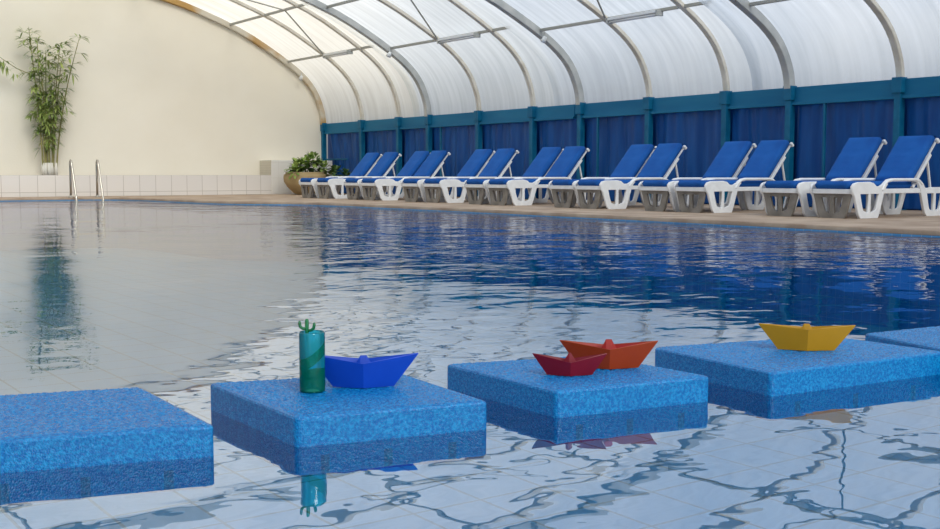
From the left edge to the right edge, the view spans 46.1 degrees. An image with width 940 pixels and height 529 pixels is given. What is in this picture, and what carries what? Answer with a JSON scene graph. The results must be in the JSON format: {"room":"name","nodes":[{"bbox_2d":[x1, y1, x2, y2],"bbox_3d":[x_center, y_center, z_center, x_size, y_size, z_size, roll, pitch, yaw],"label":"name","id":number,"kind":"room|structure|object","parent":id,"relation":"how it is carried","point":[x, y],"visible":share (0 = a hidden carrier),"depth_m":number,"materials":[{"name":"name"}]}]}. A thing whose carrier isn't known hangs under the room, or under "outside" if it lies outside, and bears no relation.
{"room":"indoor swimming pool","nodes":[
{"label":"indoor swimming pool","id":0,"kind":"room"},
{"bbox_2d":[0,0,320,174],"bbox_3d":[-11.539,-3.967,22.841,19.040,5.160,0.200,-3,6,-35],"label":"wall","id":1,"kind":"structure","parent":0,"point":[161,88],"depth_m":25.61,"materials":[{"name":"beige paint"}]},
{"bbox_2d":[260,160,331,193],"bbox_3d":[-4.336,-2.183,27.610,1.680,0.825,0.655,-3,6,-35],"label":"wall","id":2,"kind":"structure","parent":1,"relation":"attached to","point":[275,168],"depth_m":27.01,"materials":[{"name":"paint"}]},
{"bbox_2d":[324,116,425,133],"bbox_3d":[-2.318,-3.307,26.328,0.090,0.265,4.850,-3,6,-35],"label":"trim","id":3,"kind":"structure","parent":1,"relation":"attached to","point":[408,122],"depth_m":26.16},
{"bbox_2d":[283,172,325,194],"bbox_3d":[-3.927,-1.929,26.294,1.010,0.535,1.010,-3,6,-35],"label":"pot","id":4,"kind":"object","parent":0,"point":[291,179],"depth_m":25.90,"materials":[{"name":"ceramic"}]},
{"bbox_2d":[0,193,939,235],"bbox_3d":[-2.200,-0.293,9.861,19.662,0.045,32.612,-3,6,-35],"label":"pool deck","id":5,"kind":"object","parent":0,"point":[912,222],"visible":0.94,"depth_m":14.50,"materials":[{"name":"stone"}]},
{"bbox_2d":[68,159,103,199],"bbox_3d":[-8.036,-1.381,23.195,0.680,1.647,0.524,-3,6,-35],"label":"pool ladder","id":6,"kind":"object","parent":5,"relation":"attached to","point":[97,166],"visible":0.54,"depth_m":23.17,"materials":[{"name":"silver metal"}]},
{"bbox_2d":[0,175,270,196],"bbox_3d":[-11.334,-1.597,22.659,18.900,0.465,0.650,-3,6,-35],"label":"tiled ledge","id":7,"kind":"object","parent":5,"relation":"on","point":[10,185],"depth_m":24.94,"materials":[{"name":"white tile"}]},
{"bbox_2d":[0,26,89,174],"bbox_3d":[-9.248,-3.513,23.865,2.141,3.160,0.653,-3,6,-35],"label":"bamboo plant","id":8,"kind":"object","parent":7,"relation":"on","point":[48,168],"visible":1,"depth_m":23.94,"materials":[{"name":"green plant"}]},
{"bbox_2d":[160,0,326,160],"bbox_3d":[-11.438,-3.956,22.742,19.110,5.155,0.180,-3,6,-35],"label":"rib","id":9,"kind":"object","parent":5,"relation":"on","point":[184,5],"visible":0.8,"depth_m":27.27,"materials":[{"name":"beige metal"}]},
{"bbox_2d":[325,158,347,159],"bbox_3d":[-3.376,-2.650,27.836,0.030,0.040,1.160,-3,6,-35],"label":"rail","id":10,"kind":"object","parent":9,"relation":"attached to","point":[336,158],"visible":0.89,"depth_m":27.66,"materials":[{"name":"teal paint"}]},
{"bbox_2d":[229,0,365,161],"bbox_3d":[-10.300,-3.826,21.151,19.110,5.155,0.180,-3,6,-35],"label":"rib","id":11,"kind":"object","parent":5,"relation":"on","point":[361,112],"visible":0.73,"depth_m":26.19,"materials":[{"name":"beige paint"}]},
{"bbox_2d":[247,0,283,10],"bbox_3d":[-5.314,-5.867,23.904,2.581,0.680,0.032,-1,5,-11],"label":"rod","id":12,"kind":"object","parent":11,"relation":"attached to","point":[247,0],"visible":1,"depth_m":24.09,"materials":[{"name":"grey metal"}]},
{"bbox_2d":[230,4,304,25],"bbox_3d":[-4.576,-5.634,24.917,0.050,0.050,4.190,-3,6,-35],"label":"rod","id":13,"kind":"structure","parent":11,"relation":"attached to","point":[299,5],"depth_m":24.88,"materials":[{"name":"grey metal"}]},
{"bbox_2d":[285,11,323,53],"bbox_3d":[-3.738,-5.239,25.082,0.032,0.824,1.859,2,5,20],"label":"rod","id":14,"kind":"object","parent":11,"relation":"attached to","point":[285,11],"visible":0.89,"depth_m":25.01,"materials":[{"name":"grey metal"}]},
{"bbox_2d":[288,46,370,62],"bbox_3d":[-3.338,-4.914,25.861,0.050,0.050,4.190,-3,6,-35],"label":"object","id":15,"kind":"structure","parent":11,"relation":"attached to","point":[363,47],"depth_m":26.30,"materials":[{"name":"grey metal"}]},
{"bbox_2d":[283,151,350,194],"bbox_3d":[-3.603,-2.197,26.368,1.771,1.058,1.021,-1,5,-17],"label":"potted plant","id":16,"kind":"object","parent":5,"relation":"on","point":[291,178],"visible":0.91,"depth_m":26.11,"materials":[{"name":"green plant"}]},
{"bbox_2d":[283,0,402,193],"bbox_3d":[-9.320,-3.714,19.780,19.110,5.155,0.180,-3,6,-35],"label":"rib","id":17,"kind":"object","parent":5,"relation":"on","point":[397,120],"visible":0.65,"depth_m":24.98,"materials":[{"name":"beige paint"}]},
{"bbox_2d":[299,153,386,197],"bbox_3d":[-2.635,-1.878,23.188,1.876,0.951,0.589,-3,6,-36],"label":"sun lounger","id":18,"kind":"object","parent":5,"relation":"on","point":[369,160],"visible":0.44,"depth_m":23.23,"materials":[{"name":"white plastic"}]},
{"bbox_2d":[300,178,314,181],"bbox_3d":[-2.885,-1.758,23.017,1.260,0.096,0.456,-3,6,-36],"label":"seat cushion","id":19,"kind":"object","parent":18,"relation":"on","point":[302,179],"depth_m":22.56,"materials":[{"name":"blue fabric"}]},
{"bbox_2d":[349,153,379,175],"bbox_3d":[-2.243,-2.091,23.455,0.527,0.569,0.480,-3,6,-36],"label":"cushion","id":20,"kind":"object","parent":18,"relation":"on","point":[367,163],"depth_m":23.34,"materials":[{"name":"blue fabric"}]},
{"bbox_2d":[315,152,403,198],"bbox_3d":[-2.211,-1.834,22.652,1.876,0.951,0.589,-3,6,-35],"label":"sun lounger","id":21,"kind":"object","parent":5,"relation":"on","point":[386,162],"visible":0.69,"depth_m":22.64,"materials":[{"name":"white plastic"}]},
{"bbox_2d":[317,178,345,181],"bbox_3d":[-2.463,-1.714,22.485,1.260,0.096,0.456,-3,6,-35],"label":"seat cushion","id":22,"kind":"object","parent":21,"relation":"on","point":[319,179],"depth_m":22.03,"materials":[{"name":"blue fabric"}]},
{"bbox_2d":[367,152,398,175],"bbox_3d":[-1.814,-2.047,22.913,0.527,0.569,0.480,-3,6,-35],"label":"cushion","id":23,"kind":"object","parent":21,"relation":"on","point":[386,162],"depth_m":22.80,"materials":[{"name":"blue fabric"}]},
{"bbox_2d":[300,0,431,153],"bbox_3d":[-8.594,-3.504,18.775,19.110,4.902,0.180,-3,6,-35],"label":"rib","id":24,"kind":"object","parent":5,"relation":"on","point":[397,56],"visible":0.71,"depth_m":23.64,"materials":[{"name":"grey metal"}]},
{"bbox_2d":[344,151,429,199],"bbox_3d":[-1.529,-1.754,21.672,1.876,0.951,0.589,-3,6,-35],"label":"sun lounger","id":25,"kind":"object","parent":5,"relation":"on","point":[416,160],"visible":0.41,"depth_m":21.71,"materials":[{"name":"white plastic"}]},
{"bbox_2d":[345,178,362,182],"bbox_3d":[-1.781,-1.634,21.504,1.260,0.096,0.456,-3,6,-35],"label":"seat cushion","id":26,"kind":"object","parent":25,"relation":"on","point":[348,180],"depth_m":21.08,"materials":[{"name":"blue fabric"}]},
{"bbox_2d":[397,151,429,175],"bbox_3d":[-1.133,-1.967,21.935,0.527,0.569,0.480,-3,6,-35],"label":"cushion","id":27,"kind":"object","parent":25,"relation":"on","point":[417,159],"depth_m":21.84,"materials":[{"name":"blue fabric"}]},
{"bbox_2d":[360,150,452,200],"bbox_3d":[-1.163,-1.710,21.140,1.876,0.951,0.589,-3,6,-36],"label":"sun lounger","id":28,"kind":"object","parent":5,"relation":"on","point":[434,161],"visible":0.75,"depth_m":20.81,"materials":[{"name":"white plastic"}]},
{"bbox_2d":[362,178,402,182],"bbox_3d":[-1.413,-1.590,20.968,1.260,0.096,0.456,-3,6,-36],"label":"seat cushion","id":29,"kind":"object","parent":28,"relation":"on","point":[365,180],"depth_m":20.57,"materials":[{"name":"blue fabric"}]},
{"bbox_2d":[413,150,446,176],"bbox_3d":[-0.771,-1.924,21.408,0.527,0.569,0.480,-3,6,-36],"label":"cushion","id":30,"kind":"object","parent":28,"relation":"on","point":[432,164],"depth_m":21.30,"materials":[{"name":"blue fabric"}]},
{"bbox_2d":[377,0,482,195],"bbox_3d":[-7.509,-3.380,17.257,19.110,4.902,0.180,-3,6,-35],"label":"rib","id":31,"kind":"object","parent":5,"relation":"on","point":[477,114],"visible":0.67,"depth_m":22.48,"materials":[{"name":"beige paint"}]},
{"bbox_2d":[326,0,358,7],"bbox_3d":[-1.742,-5.135,20.966,0.050,0.050,4.220,-3,6,-35],"label":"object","id":32,"kind":"structure","parent":31,"relation":"attached to","point":[346,1],"depth_m":22.11,"materials":[{"name":"grey metal"}]},
{"bbox_2d":[410,0,437,38],"bbox_3d":[-0.930,-4.773,21.167,0.032,0.765,1.890,2,5,18],"label":"rod","id":33,"kind":"object","parent":31,"relation":"attached to","point":[410,0],"visible":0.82,"depth_m":21.29,"materials":[{"name":"grey metal"}]},
{"bbox_2d":[390,27,505,48],"bbox_3d":[-0.504,-4.475,21.905,0.050,0.050,4.220,-3,6,-35],"label":"beam","id":34,"kind":"structure","parent":31,"relation":"attached to","point":[499,28],"depth_m":22.31,"materials":[{"name":"grey metal"}]},
{"bbox_2d":[440,127,441,176],"bbox_3d":[-0.633,-2.236,24.004,0.035,1.520,0.036,-3,6,-35],"label":"batten","id":35,"kind":"object","parent":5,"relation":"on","point":[440,127],"visible":0.44,"depth_m":23.96,"materials":[{"name":"teal paint"}]},
{"bbox_2d":[401,149,494,201],"bbox_3d":[-0.315,-1.610,19.924,1.876,0.951,0.589,-3,6,-35],"label":"sun lounger","id":36,"kind":"object","parent":5,"relation":"on","point":[479,159],"visible":0.55,"depth_m":19.96,"materials":[{"name":"white plastic"}]},
{"bbox_2d":[403,178,446,183],"bbox_3d":[-0.565,-1.491,19.754,1.260,0.096,0.456,-3,6,-35],"label":"seat cushion","id":37,"kind":"object","parent":36,"relation":"on","point":[408,180],"depth_m":19.40,"materials":[{"name":"blue fabric"}]},
{"bbox_2d":[456,149,492,176],"bbox_3d":[0.080,-1.824,20.189,0.527,0.569,0.480,-3,6,-35],"label":"cushion","id":38,"kind":"object","parent":36,"relation":"on","point":[479,159],"depth_m":20.09,"materials":[{"name":"blue fabric"}]},
{"bbox_2d":[422,148,520,202],"bbox_3d":[0.082,-1.570,19.425,1.876,0.951,0.589,-3,6,-36],"label":"sun lounger","id":39,"kind":"object","parent":5,"relation":"on","point":[501,160],"visible":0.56,"depth_m":19.16,"materials":[{"name":"white plastic"}]},
{"bbox_2d":[424,178,468,183],"bbox_3d":[-0.168,-1.450,19.255,1.260,0.096,0.456,-3,6,-36],"label":"seat cushion","id":40,"kind":"object","parent":39,"relation":"on","point":[453,180],"depth_m":18.85,"materials":[{"name":"blue fabric"}]},
{"bbox_2d":[478,148,515,176],"bbox_3d":[0.475,-1.783,19.692,0.527,0.569,0.480,-3,6,-36],"label":"cushion","id":41,"kind":"object","parent":39,"relation":"on","point":[501,160],"depth_m":19.59,"materials":[{"name":"blue fabric"}]},
{"bbox_2d":[448,0,537,195],"bbox_3d":[-6.476,-3.262,15.813,19.110,4.902,0.180,-3,6,-35],"label":"rib","id":42,"kind":"object","parent":5,"relation":"on","point":[531,110],"visible":0.77,"depth_m":21.17,"materials":[{"name":"beige paint"}]},
{"bbox_2d":[464,147,567,204],"bbox_3d":[0.813,-1.483,18.367,1.876,0.951,0.589,-3,6,-35],"label":"sun lounger","id":43,"kind":"object","parent":5,"relation":"on","point":[545,159],"visible":0.56,"depth_m":18.44,"materials":[{"name":"white plastic"}]},
{"bbox_2d":[466,179,489,183],"bbox_3d":[0.561,-1.363,18.199,1.260,0.096,0.456,-3,6,-35],"label":"seat cushion","id":44,"kind":"object","parent":43,"relation":"on","point":[469,181],"depth_m":17.78,"materials":[{"name":"blue fabric"}]},
{"bbox_2d":[522,147,561,176],"bbox_3d":[1.209,-1.696,18.630,0.527,0.569,0.480,-3,6,-35],"label":"cushion","id":45,"kind":"object","parent":43,"relation":"on","point":[545,159],"depth_m":18.54,"materials":[{"name":"blue fabric"}]},
{"bbox_2d":[485,0,584,178],"bbox_3d":[-5.664,-3.009,14.689,19.110,4.580,0.180,-3,6,-35],"label":"rib","id":46,"kind":"object","parent":5,"relation":"on","point":[501,5],"visible":0.72,"depth_m":19.88,"materials":[{"name":"grey metal"}]},
{"bbox_2d":[486,146,594,205],"bbox_3d":[1.169,-1.441,17.857,1.876,0.951,0.589,-3,6,-35],"label":"sun lounger","id":47,"kind":"object","parent":5,"relation":"on","point":[569,160],"visible":0.79,"depth_m":17.56,"materials":[{"name":"white plastic"}]},
{"bbox_2d":[489,179,553,184],"bbox_3d":[0.918,-1.321,17.686,1.260,0.096,0.456,-3,6,-35],"label":"seat cushion","id":48,"kind":"object","parent":47,"relation":"on","point":[492,181],"depth_m":17.34,"materials":[{"name":"blue fabric"}]},
{"bbox_2d":[545,146,585,176],"bbox_3d":[1.562,-1.655,18.122,0.527,0.569,0.480,-3,6,-35],"label":"cushion","id":49,"kind":"object","parent":47,"relation":"on","point":[570,158],"depth_m":18.02,"materials":[{"name":"blue fabric"}]},
{"bbox_2d":[548,144,660,207],"bbox_3d":[2.076,-1.340,16.624,1.876,0.951,0.589,-3,6,-35],"label":"sun lounger","id":50,"kind":"object","parent":5,"relation":"on","point":[636,156],"visible":0.59,"depth_m":16.71,"materials":[{"name":"white plastic"}]},
{"bbox_2d":[552,179,591,185],"bbox_3d":[1.825,-1.221,16.455,1.260,0.096,0.456,-3,6,-35],"label":"seat cushion","id":51,"kind":"object","parent":50,"relation":"on","point":[556,182],"depth_m":16.07,"materials":[{"name":"blue fabric"}]},
{"bbox_2d":[610,144,653,176],"bbox_3d":[2.471,-1.554,16.888,0.527,0.569,0.480,-3,6,-35],"label":"cushion","id":52,"kind":"object","parent":50,"relation":"on","point":[635,158],"depth_m":16.80,"materials":[{"name":"blue fabric"}]},
{"bbox_2d":[577,0,654,202],"bbox_3d":[-4.649,-2.893,13.269,19.110,4.580,0.180,-3,6,-35],"label":"rib","id":53,"kind":"object","parent":5,"relation":"on","point":[648,100],"visible":0.73,"depth_m":18.65,"materials":[{"name":"beige paint"}]},
{"bbox_2d":[596,0,605,17],"bbox_3d":[1.917,-4.264,17.199,0.032,0.690,1.862,2,5,20],"label":"rod","id":54,"kind":"object","parent":53,"relation":"attached to","point":[598,2],"visible":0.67,"depth_m":17.71,"materials":[{"name":"grey metal"}]},
{"bbox_2d":[540,2,702,31],"bbox_3d":[2.341,-4.003,17.937,0.050,0.050,4.125,-3,6,-35],"label":"beam","id":55,"kind":"structure","parent":53,"relation":"attached to","point":[694,3],"depth_m":18.27,"materials":[{"name":"grey metal"}]},
{"bbox_2d":[540,32,546,42],"bbox_3d":[1.294,-3.982,19.413,0.110,0.194,0.126,-3,6,-35],"label":"spot lamp","id":56,"kind":"object","parent":55,"relation":"attached to","point":[543,40],"visible":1,"depth_m":19.38,"materials":[{"name":"grey metal"}]},
{"bbox_2d":[574,143,688,208],"bbox_3d":[2.409,-1.297,16.096,1.876,0.951,0.589,-3,6,-35],"label":"sun lounger","id":57,"kind":"object","parent":5,"relation":"on","point":[665,157],"visible":0.77,"depth_m":15.83,"materials":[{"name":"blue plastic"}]},
{"bbox_2d":[578,179,643,185],"bbox_3d":[2.156,-1.177,15.928,1.260,0.096,0.456,-3,6,-35],"label":"seat cushion","id":58,"kind":"object","parent":57,"relation":"on","point":[594,182],"depth_m":15.66,"materials":[{"name":"blue fabric"}]},
{"bbox_2d":[637,143,682,177],"bbox_3d":[2.805,-1.510,16.358,0.527,0.569,0.480,-3,6,-35],"label":"cushion","id":59,"kind":"object","parent":57,"relation":"on","point":[665,157],"depth_m":16.26,"materials":[{"name":"blue fabric"}]},
{"bbox_2d":[638,141,761,211],"bbox_3d":[3.171,-1.214,15.079,1.876,0.951,0.589,-3,6,-35],"label":"sun lounger","id":60,"kind":"object","parent":5,"relation":"on","point":[731,158],"visible":0.67,"depth_m":15.14,"materials":[{"name":"white plastic"}]},
{"bbox_2d":[642,180,678,186],"bbox_3d":[2.918,-1.094,14.912,1.260,0.096,0.456,-3,6,-35],"label":"seat cushion","id":61,"kind":"object","parent":60,"relation":"on","point":[646,183],"depth_m":14.52,"materials":[{"name":"blue fabric"}]},
{"bbox_2d":[703,141,751,177],"bbox_3d":[3.569,-1.427,15.340,0.527,0.569,0.480,-3,6,-35],"label":"cushion","id":62,"kind":"object","parent":60,"relation":"on","point":[731,158],"depth_m":15.25,"materials":[{"name":"blue fabric"}]},
{"bbox_2d":[670,0,731,202],"bbox_3d":[-3.659,-2.779,11.885,19.110,4.580,0.180,-3,6,-35],"label":"rib","id":63,"kind":"object","parent":5,"relation":"on","point":[724,96],"visible":0.7,"depth_m":17.30,"materials":[{"name":"beige paint"}]},
{"bbox_2d":[673,140,798,212],"bbox_3d":[3.543,-1.172,14.568,1.876,0.951,0.589,-3,6,-35],"label":"sun lounger","id":64,"kind":"object","parent":5,"relation":"on","point":[768,157],"visible":0.92,"depth_m":14.40,"materials":[{"name":"white plastic"}]},
{"bbox_2d":[678,180,762,186],"bbox_3d":[3.292,-1.052,14.399,1.260,0.096,0.456,-3,6,-35],"label":"seat cushion","id":65,"kind":"object","parent":64,"relation":"on","point":[681,183],"depth_m":14.16,"materials":[{"name":"blue fabric"}]},
{"bbox_2d":[738,140,789,181],"bbox_3d":[3.938,-1.385,14.832,0.527,0.569,0.480,-3,6,-35],"label":"cushion","id":66,"kind":"object","parent":64,"relation":"on","point":[766,160],"depth_m":14.74,"materials":[{"name":"blue fabric"}]},
{"bbox_2d":[729,0,796,206],"bbox_3d":[-2.940,-2.554,10.891,19.110,4.293,0.180,-3,6,-35],"label":"rib","id":67,"kind":"object","parent":5,"relation":"on","point":[752,12],"visible":0.71,"depth_m":16.27,"materials":[{"name":"grey metal"}]},
{"bbox_2d":[759,137,890,216],"bbox_3d":[4.348,-1.076,13.396,1.876,0.951,0.589,-3,6,-35],"label":"sun lounger","id":68,"kind":"object","parent":5,"relation":"on","point":[858,156],"visible":0.65,"depth_m":13.43,"materials":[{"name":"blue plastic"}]},
{"bbox_2d":[765,180,830,187],"bbox_3d":[4.097,-0.956,13.225,1.260,0.096,0.456,-3,6,-35],"label":"seat cushion","id":69,"kind":"object","parent":68,"relation":"on","point":[768,184],"depth_m":12.86,"materials":[{"name":"blue fabric"}]},
{"bbox_2d":[825,137,882,179],"bbox_3d":[4.742,-1.289,13.661,0.527,0.569,0.480,-3,6,-35],"label":"cushion","id":70,"kind":"object","parent":68,"relation":"on","point":[858,156],"depth_m":13.58,"materials":[{"name":"blue fabric"}]},
{"bbox_2d":[809,135,939,218],"bbox_3d":[4.763,-1.030,12.828,1.876,0.951,0.589,-3,6,-36],"label":"sun lounger","id":71,"kind":"object","parent":5,"relation":"on","point":[908,158],"visible":0.98,"depth_m":12.82,"materials":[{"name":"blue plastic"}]},
{"bbox_2d":[815,181,911,188],"bbox_3d":[4.513,-0.910,12.656,1.260,0.096,0.456,-3,6,-36],"label":"seat cushion","id":72,"kind":"object","parent":71,"relation":"on","point":[819,184],"depth_m":12.41,"materials":[{"name":"blue fabric"}]},
{"bbox_2d":[875,135,935,183],"bbox_3d":[5.155,-1.243,13.095,0.527,0.569,0.480,-3,6,-36],"label":"cushion","id":73,"kind":"object","parent":71,"relation":"on","point":[909,156],"depth_m":13.01,"materials":[{"name":"blue fabric"}]},
{"bbox_2d":[863,0,906,209],"bbox_3d":[-1.889,-2.433,9.420,19.110,4.293,0.180,-3,6,-35],"label":"rib","id":74,"kind":"object","parent":5,"relation":"on","point":[898,82],"visible":0.7,"depth_m":14.86,"materials":[{"name":"beige paint"}]},
{"bbox_2d":[749,0,788,5],"bbox_3d":[5.113,-3.556,14.070,0.050,0.050,4.180,-3,6,-35],"label":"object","id":75,"kind":"structure","parent":74,"relation":"attached to","point":[762,2],"depth_m":15.44,"materials":[{"name":"grey metal"}]},
{"bbox_2d":[182,0,939,123],"bbox_3d":[-5.983,-4.225,14.996,19.100,3.426,18.950,-3,6,-35],"label":"ceiling","id":76,"kind":"structure","parent":0,"point":[679,59],"depth_m":20.69,"materials":[{"name":"plastic"}]},
{"bbox_2d":[323,50,352,58],"bbox_3d":[-3.043,-4.824,25.365,0.140,0.090,1.190,-3,6,-35],"label":"strip light","id":77,"kind":"object","parent":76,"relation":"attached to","point":[345,52],"visible":1,"depth_m":25.28,"materials":[{"name":"white plastic"}]},
{"bbox_2d":[437,32,480,43],"bbox_3d":[-0.228,-4.386,21.438,0.140,0.090,1.290,-3,6,-35],"label":"strip light","id":78,"kind":"object","parent":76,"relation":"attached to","point":[470,35],"visible":1,"depth_m":21.34,"materials":[{"name":"white plastic"}]},
{"bbox_2d":[606,10,662,23],"bbox_3d":[2.595,-3.917,17.501,0.140,0.090,1.160,-3,6,-35],"label":"strip light","id":79,"kind":"object","parent":76,"relation":"attached to","point":[652,13],"visible":1,"depth_m":17.43,"materials":[{"name":"white plastic"}]},
{"bbox_2d":[328,99,935,209],"bbox_3d":[5.782,-1.651,15.394,0.060,1.760,32.500,-3,6,-35],"label":"wall","id":80,"kind":"structure","parent":0,"point":[330,153],"depth_m":20.40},
{"bbox_2d":[329,132,358,192],"bbox_3d":[-3.085,-2.542,27.622,0.095,1.500,1.860,-3,6,-35],"label":"curtain","id":81,"kind":"object","parent":80,"relation":"hanging from","point":[344,145],"visible":0.51,"depth_m":27.59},
{"bbox_2d":[367,130,395,193],"bbox_3d":[-2.024,-2.421,26.142,0.078,1.500,1.590,-3,6,-35],"label":"curtain","id":82,"kind":"object","parent":80,"relation":"hanging from","point":[381,142],"visible":0.35,"depth_m":26.14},
{"bbox_2d":[404,128,425,190],"bbox_3d":[-1.175,-2.323,24.946,0.092,1.500,1.150,-3,6,-35],"label":"curtain","id":83,"kind":"object","parent":80,"relation":"hanging from","point":[415,139],"visible":0.37,"depth_m":25.10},
{"bbox_2d":[434,125,482,195],"bbox_3d":[-0.271,-2.219,23.679,0.099,1.500,1.770,-3,6,-35],"label":"curtain","id":84,"kind":"object","parent":80,"relation":"hanging from","point":[459,141],"visible":0.48,"depth_m":23.72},
{"bbox_2d":[429,104,575,127],"bbox_3d":[0.525,-2.981,22.350,0.090,0.265,4.850,-3,6,-35],"label":"trim","id":85,"kind":"structure","parent":80,"relation":"attached to","point":[562,112],"depth_m":22.07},
{"bbox_2d":[484,122,536,197],"bbox_3d":[0.787,-2.098,22.197,0.099,1.500,1.680,-3,6,-35],"label":"curtain","id":86,"kind":"object","parent":80,"relation":"hanging from","point":[504,135],"visible":0.52,"depth_m":22.04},
{"bbox_2d":[539,118,576,198],"bbox_3d":[1.712,-1.993,20.908,0.096,1.500,1.300,-3,6,-35],"label":"curtain","id":87,"kind":"object","parent":80,"relation":"hanging from","point":[553,133],"visible":0.34,"depth_m":20.94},
{"bbox_2d":[586,115,644,200],"bbox_3d":[2.629,-1.888,19.632,0.087,1.500,1.651,-3,6,-36],"label":"curtain","id":88,"kind":"object","parent":80,"relation":"hanging from","point":[617,134],"visible":0.48,"depth_m":19.73,"materials":[{"name":"fabric"}]},
{"bbox_2d":[596,117,598,176],"bbox_3d":[2.297,-1.900,19.905,0.035,1.520,0.036,-3,6,-35],"label":"batten","id":89,"kind":"object","parent":88,"relation":"attached to","point":[597,126],"visible":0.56,"depth_m":19.88,"materials":[{"name":"teal paint"}]},
{"bbox_2d":[582,88,784,117],"bbox_3d":[3.399,-2.652,18.330,0.090,0.265,4.655,-3,6,-35],"label":"trim","id":90,"kind":"structure","parent":80,"relation":"attached to","point":[767,97],"depth_m":18.07,"materials":[{"name":"paint"}]},
{"bbox_2d":[656,110,720,202],"bbox_3d":[3.628,-1.773,18.227,0.092,1.500,1.605,-3,6,-35],"label":"curtain","id":91,"kind":"object","parent":90,"relation":"hanging from","point":[700,131],"visible":0.48,"depth_m":18.14,"materials":[{"name":"fabric"}]},
{"bbox_2d":[732,106,784,204],"bbox_3d":[4.484,-1.675,17.033,0.088,1.500,1.139,-3,6,-35],"label":"curtain","id":92,"kind":"object","parent":80,"relation":"hanging from","point":[754,125],"visible":0.4,"depth_m":17.01,"materials":[{"name":"fabric"}]},
{"bbox_2d":[792,76,939,104],"bbox_3d":[6.155,-2.336,14.475,0.090,0.265,4.766,-3,6,-35],"label":"trim","id":93,"kind":"structure","parent":80,"relation":"attached to","point":[921,87],"depth_m":15.39,"materials":[{"name":"paint"}]},
{"bbox_2d":[795,99,893,207],"bbox_3d":[5.366,-1.574,15.793,0.090,1.500,1.712,-3,6,-35],"label":"curtain","id":94,"kind":"object","parent":93,"relation":"hanging from","point":[845,120],"visible":0.48,"depth_m":15.88,"materials":[{"name":"fabric"}]},
{"bbox_2d":[821,103,826,177],"bbox_3d":[5.112,-1.578,15.968,0.035,1.520,0.036,-3,6,-35],"label":"batten","id":95,"kind":"object","parent":94,"relation":"attached to","point":[824,104],"visible":0.56,"depth_m":15.94,"materials":[{"name":"teal paint"}]},
{"bbox_2d":[904,97,939,208],"bbox_3d":[6.401,-1.455,14.346,0.087,1.500,1.654,-3,6,-34],"label":"curtain","id":96,"kind":"object","parent":80,"relation":"hanging from","point":[923,114],"visible":0.56,"depth_m":14.76,"materials":[{"name":"fabric"}]},
{"bbox_3d":[-3.459,0.854,9.178,13.700,0.100,29.200,-3,6,-35],"label":"floor","id":97,"kind":"structure","parent":0,"visible":0},
{"bbox_2d":[14,200,939,236],"bbox_3d":[-3.430,0.302,9.091,13.300,1.015,28.700,-3,6,-35],"label":"lining","id":98,"kind":"object","parent":97,"relation":"on","point":[14,200],"visible":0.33,"depth_m":13.45,"materials":[{"name":"blue tile"}]},
{"bbox_2d":[0,200,939,528],"bbox_3d":[-3.430,-0.195,9.051,13.300,0.001,28.700,-3,6,-35],"label":"pool water","id":99,"kind":"object","parent":98,"relation":"in","point":[171,301],"visible":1,"depth_m":3.54,"materials":[{"name":"liquid"}]},
{"bbox_2d":[0,387,213,472],"bbox_3d":[-0.830,0.360,2.260,0.444,0.126,0.587,-3,6,-35],"label":"float","id":100,"kind":"object","parent":99,"relation":"on","point":[82,428],"visible":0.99,"depth_m":2.12,"materials":[{"name":"blue"}]},
{"bbox_2d":[210,375,485,446],"bbox_3d":[-0.272,0.343,2.473,0.429,0.126,0.533,-3,6,-35],"label":"float","id":101,"kind":"object","parent":99,"relation":"on","point":[278,409],"visible":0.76,"depth_m":2.33,"materials":[{"name":"blue"}]},
{"bbox_2d":[299,330,324,392],"bbox_3d":[-0.350,0.215,2.451,0.057,0.134,0.057,2,5,24],"label":"tumbler","id":102,"kind":"object","parent":101,"relation":"on","point":[310,380],"visible":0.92,"depth_m":2.43,"materials":[{"name":"teal glass"}]},
{"bbox_2d":[298,319,315,368],"bbox_3d":[-0.360,0.195,2.447,0.039,0.151,0.008,-1,5,-6],"label":"cactus stirrer","id":103,"kind":"object","parent":102,"relation":"in","point":[306,328],"visible":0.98,"depth_m":2.44,"materials":[{"name":"green plastic"}]},
{"bbox_2d":[309,353,418,387],"bbox_3d":[-0.241,0.239,2.502,0.240,0.076,0.071,1,5,12],"label":"boat","id":104,"kind":"object","parent":101,"relation":"on","point":[363,371],"visible":0.94,"depth_m":2.49,"materials":[{"name":"paper"}]},
{"bbox_2d":[447,357,707,417],"bbox_3d":[0.258,0.321,2.739,0.422,0.126,0.508,-3,6,-35],"label":"float","id":105,"kind":"object","parent":99,"relation":"on","point":[523,384],"visible":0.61,"depth_m":2.60,"materials":[{"name":"blue"}]},
{"bbox_2d":[532,352,606,375],"bbox_3d":[0.239,0.238,2.650,0.171,0.054,0.055,-1,5,-17],"label":"boat","id":106,"kind":"object","parent":105,"relation":"on","point":[586,365],"visible":1,"depth_m":2.64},
{"bbox_2d":[560,339,657,368],"bbox_3d":[0.345,0.221,2.750,0.232,0.071,0.080,-1,5,-16],"label":"boat","id":107,"kind":"object","parent":105,"relation":"on","point":[622,355],"visible":0.91,"depth_m":2.73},
{"bbox_2d":[655,338,939,396],"bbox_3d":[0.907,0.294,3.060,0.646,0.126,0.454,-3,5,-29],"label":"float","id":108,"kind":"object","parent":99,"relation":"on","point":[758,367],"visible":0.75,"depth_m":2.90,"materials":[{"name":"blue"}]},
{"bbox_2d":[759,323,855,350],"bbox_3d":[0.921,0.198,3.026,0.258,0.072,0.064,1,5,8],"label":"boat","id":109,"kind":"object","parent":108,"relation":"on","point":[806,337],"visible":1,"depth_m":3.01,"materials":[{"name":"paper"}]},
{"bbox_2d":[865,326,939,350],"bbox_3d":[1.470,0.279,3.255,0.510,0.126,0.461,-3,5,-29],"label":"float","id":110,"kind":"object","parent":99,"relation":"on","point":[928,338],"visible":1,"depth_m":3.29,"materials":[{"name":"blue"}]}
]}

